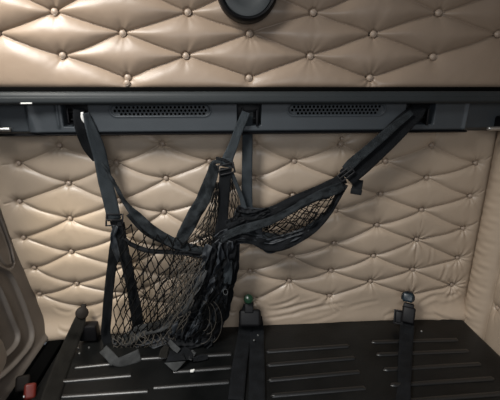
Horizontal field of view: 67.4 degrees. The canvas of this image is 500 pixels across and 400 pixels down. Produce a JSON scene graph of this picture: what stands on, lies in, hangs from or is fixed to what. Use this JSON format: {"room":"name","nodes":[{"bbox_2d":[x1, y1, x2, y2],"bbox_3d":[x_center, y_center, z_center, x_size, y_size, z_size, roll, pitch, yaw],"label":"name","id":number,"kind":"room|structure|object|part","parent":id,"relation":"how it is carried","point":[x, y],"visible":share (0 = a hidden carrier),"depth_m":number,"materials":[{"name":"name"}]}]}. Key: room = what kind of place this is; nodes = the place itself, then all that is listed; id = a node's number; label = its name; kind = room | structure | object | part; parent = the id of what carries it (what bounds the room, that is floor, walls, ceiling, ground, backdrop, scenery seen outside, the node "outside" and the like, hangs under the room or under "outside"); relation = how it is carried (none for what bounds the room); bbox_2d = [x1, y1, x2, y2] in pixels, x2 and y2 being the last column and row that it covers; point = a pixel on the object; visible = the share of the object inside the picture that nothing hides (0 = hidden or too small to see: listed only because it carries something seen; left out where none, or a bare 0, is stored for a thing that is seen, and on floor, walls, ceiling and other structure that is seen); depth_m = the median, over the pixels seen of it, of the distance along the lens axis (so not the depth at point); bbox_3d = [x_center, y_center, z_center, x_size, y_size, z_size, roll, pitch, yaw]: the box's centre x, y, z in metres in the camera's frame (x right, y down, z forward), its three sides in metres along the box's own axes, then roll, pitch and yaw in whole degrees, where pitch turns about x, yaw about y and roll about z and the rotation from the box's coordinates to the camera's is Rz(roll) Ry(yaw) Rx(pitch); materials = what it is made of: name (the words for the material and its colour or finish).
{"room":"vehicle interior","nodes":[
{"label":"vehicle interior","id":0,"kind":"room"},
{"bbox_2d":[0,208,47,399],"bbox_3d":[-0.920,0.002,1.004,0.184,1.485,0.952,-1,17,-4],"label":"seat back","id":1,"kind":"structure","parent":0,"point":[22,325],"depth_m":1.48,"materials":[{"name":"grey plastic"}]},
{"bbox_2d":[0,339,6,374],"bbox_3d":[-0.838,0.478,1.161,0.050,0.230,0.181,-1,17,-4],"label":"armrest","id":2,"kind":"object","parent":1,"relation":"attached to","point":[3,355],"visible":1,"depth_m":1.24,"materials":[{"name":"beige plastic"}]},
{"bbox_2d":[8,340,63,399],"bbox_3d":[-0.817,0.781,1.277,0.066,0.130,0.900,-1,17,-4],"label":"trim","id":3,"kind":"structure","parent":1,"relation":"attached to","point":[37,370],"depth_m":1.49,"materials":[{"name":"black plastic"}]},
{"bbox_2d":[6,345,44,399],"bbox_3d":[0.084,1.044,1.269,2.400,0.040,1.800,-1,17,-4],"label":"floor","id":4,"kind":"structure","parent":0,"point":[12,391],"depth_m":1.88,"materials":[{"name":"black"}]},
{"bbox_2d":[0,130,496,341],"bbox_3d":[-0.009,0.143,1.588,2.102,0.958,0.116,-2,17,-5],"label":"wall","id":5,"kind":"structure","parent":0,"point":[414,223],"depth_m":1.58,"materials":[{"name":"beige leather"}]},
{"bbox_2d":[0,87,499,104],"bbox_3d":[-0.001,-0.370,1.328,2.300,0.058,0.061,-1,17,-4],"label":"rail","id":6,"kind":"object","parent":5,"relation":"attached to","point":[8,95],"visible":1,"depth_m":1.31,"materials":[{"name":"black"}]},
{"bbox_2d":[0,0,499,86],"bbox_3d":[0.044,-0.609,1.324,2.300,0.430,0.081,-1,17,-4],"label":"wall panel","id":7,"kind":"object","parent":6,"relation":"on","point":[44,43],"visible":0.96,"depth_m":1.31,"materials":[{"name":"beige leather"}]},
{"bbox_2d":[218,0,276,23],"bbox_3d":[-0.008,-0.692,1.232,0.203,0.203,0.054,-1,17,-4],"label":"round cover","id":8,"kind":"object","parent":7,"relation":"attached to","point":[239,11],"visible":1,"depth_m":1.24,"materials":[{"name":"black plastic"}]},
{"bbox_2d":[0,103,499,136],"bbox_3d":[-0.005,-0.317,1.394,2.198,0.141,0.081,-1,17,-4],"label":"trim panel","id":9,"kind":"object","parent":5,"relation":"attached to","point":[156,119],"visible":0.64,"depth_m":1.36,"materials":[{"name":"plastic"}]},
{"bbox_2d":[0,127,11,131],"bbox_3d":[-0.897,-0.272,1.329,0.127,0.052,0.085,-1,17,-4],"label":"lever","id":10,"kind":"object","parent":9,"relation":"attached to","point":[2,129],"visible":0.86,"depth_m":1.30,"materials":[{"name":"silver metal"}]},
{"bbox_2d":[113,106,206,115],"bbox_3d":[-0.318,-0.318,1.336,0.330,0.035,0.002,-1,17,-4],"label":"vent grille","id":11,"kind":"object","parent":9,"relation":"attached to","point":[117,110],"depth_m":1.34,"materials":[{"name":"plastic"}]},
{"bbox_2d":[73,104,425,370],"bbox_3d":[0.018,0.180,1.429,1.285,1.052,0.247,-1,17,-4],"label":"safety net","id":12,"kind":"object","parent":9,"relation":"hanging from","point":[201,313],"visible":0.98,"depth_m":1.46,"materials":[{"name":"dark woven fabric"},{"name":"cord netting"},{"name":"black plastic"}]},
{"bbox_3d":[-0.188,0.489,1.528,0.171,0.195,0.010,-1,17,-4],"label":"loose cord","id":13,"kind":"part","parent":12,"relation":"part of","materials":[{"name":"black fabric"}]},
{"bbox_3d":[-0.159,0.499,1.526,0.091,0.203,0.002,-1,17,-4],"label":"loose cord","id":14,"kind":"part","parent":12,"relation":"part of","materials":[{"name":"black fabric"}]},
{"bbox_2d":[291,105,380,114],"bbox_3d":[0.317,-0.332,1.380,0.338,0.035,0.002,-1,17,-4],"label":"vent grille","id":15,"kind":"object","parent":9,"relation":"attached to","point":[295,109],"depth_m":1.38,"materials":[{"name":"plastic"}]},
{"bbox_2d":[486,115,499,130],"bbox_3d":[0.969,-0.301,1.463,0.130,0.053,0.085,-1,17,-4],"label":"lever","id":16,"kind":"object","parent":9,"relation":"attached to","point":[496,127],"visible":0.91,"depth_m":1.43,"materials":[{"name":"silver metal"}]},
{"bbox_3d":[0.999,-0.306,1.472,0.070,0.050,0.070,-1,17,-4],"label":"lever mount","id":17,"kind":"part","parent":16,"relation":"part of","materials":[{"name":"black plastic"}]},
{"bbox_2d":[30,319,499,399],"bbox_3d":[0.128,0.719,1.322,1.820,0.092,0.884,-1,17,-4],"label":"board","id":18,"kind":"object","parent":5,"relation":"attached to","point":[351,360],"visible":0.84,"depth_m":1.46,"materials":[{"name":"black plastic"}]},
{"bbox_2d":[15,374,36,399],"bbox_3d":[-0.796,0.666,1.333,0.084,0.072,0.059,10,20,30],"label":"seat belt buckle","id":19,"kind":"object","parent":18,"relation":"on","point":[22,383],"visible":1,"depth_m":1.32,"materials":[{"name":"red plastic"}]},
{"bbox_2d":[40,304,99,399],"bbox_3d":[-0.699,0.572,1.433,0.124,0.170,0.381,-1,17,-4],"label":"belt","id":20,"kind":"object","parent":18,"relation":"on","point":[80,329],"visible":1,"depth_m":1.53,"materials":[{"name":"black fabric"}]},
{"bbox_3d":[-0.706,0.470,1.574,0.051,0.057,0.040,-13,21,-36],"label":"knob","id":21,"kind":"part","parent":20,"relation":"part of","materials":[{"name":"black plastic"}]},
{"bbox_2d":[228,294,264,399],"bbox_3d":[-0.006,0.546,1.452,0.129,0.194,0.398,0,17,1],"label":"belt","id":22,"kind":"object","parent":18,"relation":"on","point":[250,319],"visible":1,"depth_m":1.50,"materials":[{"name":"black fabric"}]},
{"bbox_2d":[393,291,415,399],"bbox_3d":[0.617,0.552,1.475,0.088,0.182,0.482,6,18,19],"label":"belt","id":23,"kind":"object","parent":18,"relation":"on","point":[405,317],"visible":1,"depth_m":1.58,"materials":[{"name":"black fabric"}]},
{"bbox_2d":[464,131,499,355],"bbox_3d":[1.072,0.107,1.195,0.058,1.797,0.959,-2,17,-5],"label":"wall","id":24,"kind":"structure","parent":0,"point":[482,300],"depth_m":1.61,"materials":[{"name":"beige leather"}]}
]}

